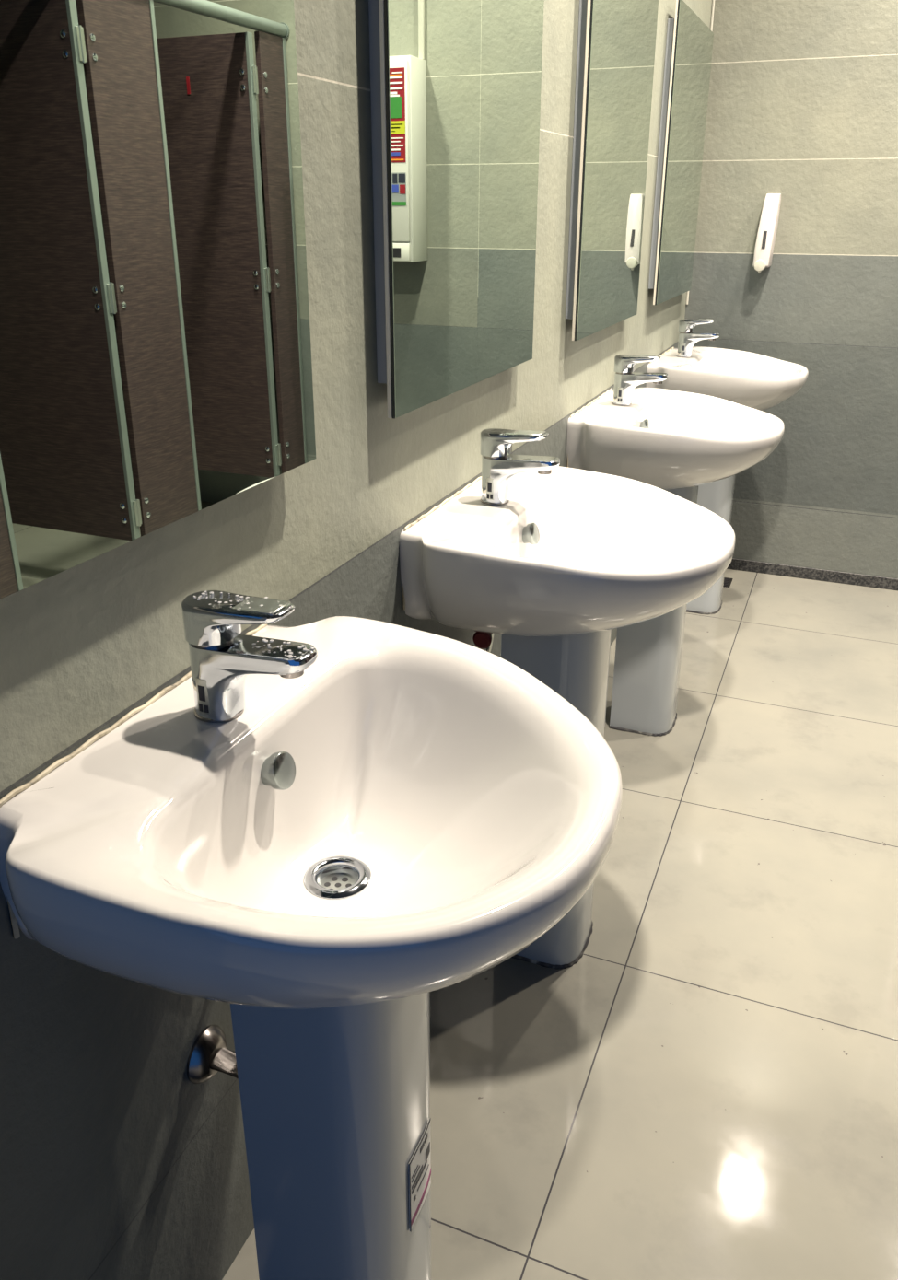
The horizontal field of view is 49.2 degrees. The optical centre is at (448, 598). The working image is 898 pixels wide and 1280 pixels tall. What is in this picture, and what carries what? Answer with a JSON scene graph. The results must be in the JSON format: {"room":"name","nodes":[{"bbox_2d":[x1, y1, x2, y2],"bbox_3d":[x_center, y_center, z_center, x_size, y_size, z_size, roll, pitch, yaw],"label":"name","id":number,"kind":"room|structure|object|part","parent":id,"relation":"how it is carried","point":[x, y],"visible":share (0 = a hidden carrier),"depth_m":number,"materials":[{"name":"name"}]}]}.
{"room":"public restroom","nodes":[
{"label":"public restroom","id":0,"kind":"room"},
{"bbox_2d":[0,0,711,1279],"bbox_3d":[-0.176,-0.597,1.183,0.100,2.900,5.323,9,23,20],"label":"wall","id":1,"kind":"structure","parent":0,"point":[115,1165],"depth_m":1.15,"materials":[{"name":"tile"}]},
{"bbox_2d":[0,0,315,599],"bbox_3d":[-0.289,-0.433,0.760,0.033,0.800,0.621,9,23,20],"label":"wall mirror","id":2,"kind":"object","parent":1,"relation":"attached to","point":[156,367],"visible":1,"depth_m":0.84,"materials":[{"name":"clear glass"}]},
{"bbox_2d":[368,0,544,418],"bbox_3d":[0.029,-0.729,1.483,0.033,0.800,0.622,9,23,20],"label":"wall mirror","id":3,"kind":"object","parent":1,"relation":"attached to","point":[456,85],"visible":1,"depth_m":1.43,"materials":[{"name":"clear glass"}]},
{"bbox_2d":[565,0,658,340],"bbox_3d":[0.386,-1.051,2.299,0.033,0.800,0.622,9,23,20],"label":"wall mirror","id":4,"kind":"object","parent":1,"relation":"attached to","point":[616,39],"visible":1,"depth_m":2.21,"materials":[{"name":"clear glass"}]},
{"bbox_2d":[648,0,713,304],"bbox_3d":[0.729,-1.363,3.079,0.033,0.800,0.622,9,23,20],"label":"wall mirror","id":5,"kind":"object","parent":1,"relation":"attached to","point":[689,43],"visible":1,"depth_m":2.96,"materials":[{"name":"clear glass"}]},
{"bbox_2d":[222,569,897,1279],"bbox_3d":[1.210,1.009,1.215,3.100,0.100,5.323,9,23,20],"label":"floor","id":6,"kind":"structure","parent":0,"point":[709,1091],"depth_m":1.74,"materials":[{"name":"tile"}]},
{"bbox_2d":[0,616,622,1279],"bbox_3d":[-0.081,0.537,1.072,0.476,0.876,0.540,9,23,20],"label":"washbasin","id":7,"kind":"object","parent":6,"relation":"on","point":[380,827],"visible":0.97,"depth_m":0.96,"materials":[{"name":"white ceramic"}]},
{"bbox_2d":[181,590,317,722],"bbox_3d":[-0.188,0.059,0.933,0.134,0.124,0.049,9,23,20],"label":"tap","id":8,"kind":"object","parent":7,"relation":"on","point":[221,657],"visible":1,"depth_m":0.92,"materials":[{"name":"silver metal"}]},
{"bbox_2d":[197,685,209,712],"bbox_3d":[-0.236,0.097,0.943,0.011,0.028,0.001,10,24,22],"label":"print","id":9,"kind":"object","parent":8,"relation":"on","point":[203,690],"depth_m":0.94,"materials":[{"name":"grey"}]},
{"bbox_3d":[-0.198,0.021,0.922,0.113,0.041,0.049,9,23,20],"label":"lever handle","id":10,"kind":"part","parent":8,"relation":"part of","materials":[{"name":"silver metal"}]},
{"bbox_3d":[-0.174,0.007,0.906,0.045,0.004,0.033,9,23,20],"label":"lever panel","id":11,"kind":"part","parent":8,"relation":"part of","materials":[{"name":"silver metal"}]},
{"bbox_2d":[0,616,622,1009],"bbox_3d":[-0.080,0.223,0.946,0.476,0.195,0.540,9,23,20],"label":"basin","id":12,"kind":"object","parent":7,"relation":"in","point":[406,813],"depth_m":0.91,"materials":[{"name":"white ceramic"}]},
{"bbox_2d":[408,1117,430,1231],"bbox_3d":[-0.032,0.650,1.108,0.003,0.105,0.062,8,23,19],"label":"print","id":13,"kind":"object","parent":7,"relation":"on","point":[419,1153],"depth_m":1.10,"materials":[{"name":"grey"}]},
{"bbox_2d":[399,465,735,968],"bbox_3d":[0.226,0.259,1.770,0.476,0.876,0.540,9,23,20],"label":"washbasin","id":14,"kind":"object","parent":6,"relation":"on","point":[573,557],"visible":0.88,"depth_m":1.61,"materials":[{"name":"white ceramic"}]},
{"bbox_3d":[0.060,0.067,1.692,0.034,0.034,0.028,9,23,20],"label":"red valve handle","id":15,"kind":"part","parent":14,"relation":"part of","materials":[{"name":"red plastic"}]},
{"bbox_2d":[480,428,559,504],"bbox_3d":[0.116,-0.217,1.629,0.134,0.123,0.049,9,23,20],"label":"tap","id":16,"kind":"object","parent":14,"relation":"on","point":[499,467],"visible":1,"depth_m":1.61,"materials":[{"name":"silver metal"}]},
{"bbox_2d":[486,482,492,499],"bbox_3d":[0.068,-0.180,1.638,0.011,0.028,0.001,10,24,22],"label":"print","id":17,"kind":"object","parent":16,"relation":"on","point":[489,485],"depth_m":1.64,"materials":[{"name":"grey"}]},
{"bbox_3d":[0.106,-0.256,1.617,0.113,0.041,0.049,9,23,20],"label":"lever handle","id":18,"kind":"part","parent":16,"relation":"part of","materials":[{"name":"silver metal"}]},
{"bbox_3d":[0.131,-0.270,1.601,0.045,0.004,0.033,9,23,20],"label":"lever panel","id":19,"kind":"part","parent":16,"relation":"part of","materials":[{"name":"silver metal"}]},
{"bbox_2d":[399,465,735,636],"bbox_3d":[0.226,-0.055,1.645,0.476,0.195,0.540,9,23,20],"label":"basin","id":20,"kind":"object","parent":14,"relation":"in","point":[571,552],"depth_m":1.53,"materials":[{"name":"white ceramic"}]},
{"bbox_2d":[566,387,784,736],"bbox_3d":[0.583,-0.065,2.584,0.476,0.876,0.540,9,23,20],"label":"washbasin","id":21,"kind":"object","parent":6,"relation":"on","point":[676,442],"visible":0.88,"depth_m":2.49,"materials":[{"name":"white ceramic"}]},
{"bbox_2d":[612,354,667,406],"bbox_3d":[0.477,-0.545,2.451,0.134,0.123,0.049,9,23,20],"label":"tap","id":22,"kind":"object","parent":21,"relation":"on","point":[625,379],"visible":1,"depth_m":2.44,"materials":[{"name":"silver metal"}]},
{"bbox_2d":[617,390,621,401],"bbox_3d":[0.429,-0.508,2.460,0.011,0.028,0.001,10,24,22],"label":"print","id":23,"kind":"object","parent":22,"relation":"on","point":[619,391],"depth_m":2.46,"materials":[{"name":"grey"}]},
{"bbox_3d":[0.467,-0.584,2.440,0.113,0.041,0.049,9,23,20],"label":"lever handle","id":24,"kind":"part","parent":22,"relation":"part of","materials":[{"name":"silver metal"}]},
{"bbox_3d":[0.492,-0.598,2.423,0.045,0.004,0.033,9,23,20],"label":"lever panel","id":25,"kind":"part","parent":22,"relation":"part of","materials":[{"name":"silver metal"}]},
{"bbox_2d":[566,387,784,489],"bbox_3d":[0.583,-0.379,2.459,0.476,0.195,0.540,9,23,20],"label":"basin","id":26,"kind":"object","parent":21,"relation":"in","point":[666,439],"depth_m":2.30,"materials":[{"name":"white ceramic"}]},
{"bbox_2d":[645,346,808,614],"bbox_3d":[0.933,-0.383,3.383,0.476,0.876,0.540,9,23,20],"label":"washbasin","id":27,"kind":"object","parent":6,"relation":"on","point":[757,381],"visible":0.56,"depth_m":3.22,"materials":[{"name":"white ceramic"}]},
{"bbox_2d":[676,318,720,357],"bbox_3d":[0.825,-0.861,3.245,0.134,0.123,0.049,9,23,20],"label":"tap","id":28,"kind":"object","parent":27,"relation":"on","point":[687,338],"visible":1,"depth_m":3.23,"materials":[{"name":"silver metal"}]},
{"bbox_3d":[0.815,-0.900,3.234,0.113,0.041,0.049,9,23,20],"label":"lever handle","id":29,"kind":"part","parent":28,"relation":"part of","materials":[{"name":"silver metal"}]},
{"bbox_3d":[0.840,-0.914,3.217,0.045,0.004,0.033,9,23,20],"label":"lever panel","id":30,"kind":"part","parent":28,"relation":"part of","materials":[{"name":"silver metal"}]},
{"bbox_2d":[645,346,808,410],"bbox_3d":[0.934,-0.698,3.258,0.476,0.195,0.540,9,23,20],"label":"basin","id":31,"kind":"object","parent":27,"relation":"in","point":[757,381],"depth_m":3.08,"materials":[{"name":"white ceramic"}]},
{"bbox_2d":[722,577,733,588],"bbox_3d":[1.026,-0.067,3.766,0.110,0.004,0.110,9,23,20],"label":"floor drain","id":32,"kind":"object","parent":6,"relation":"on","point":[727,581],"visible":0.38,"depth_m":3.75,"materials":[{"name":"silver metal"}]},
{"bbox_2d":[684,0,897,579],"bbox_3d":[2.282,-1.260,2.993,3.200,3.000,0.100,9,23,20],"label":"wall","id":33,"kind":"structure","parent":0,"point":[802,104],"depth_m":3.42,"materials":[{"name":"tile"}]},
{"bbox_2d":[685,0,714,304],"bbox_3d":[0.878,-1.964,3.265,0.009,1.900,0.009,9,23,20],"label":"trim","id":34,"kind":"structure","parent":33,"relation":"attached to","point":[713,1],"depth_m":3.28,"materials":[{"name":"grey plastic"}]},
{"bbox_2d":[752,193,780,273],"bbox_3d":[1.096,-1.261,3.393,0.062,0.258,0.106,9,23,20],"label":"soap dispenser","id":35,"kind":"object","parent":33,"relation":"attached to","point":[766,233],"visible":1,"depth_m":3.37,"materials":[{"name":"white plastic"}]},
{"bbox_2d":[726,558,897,590],"bbox_3d":[1.658,-0.056,3.686,1.700,0.046,0.004,9,23,20],"label":"baseboard","id":36,"kind":"structure","parent":33,"relation":"attached to","point":[857,579],"depth_m":3.78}
]}

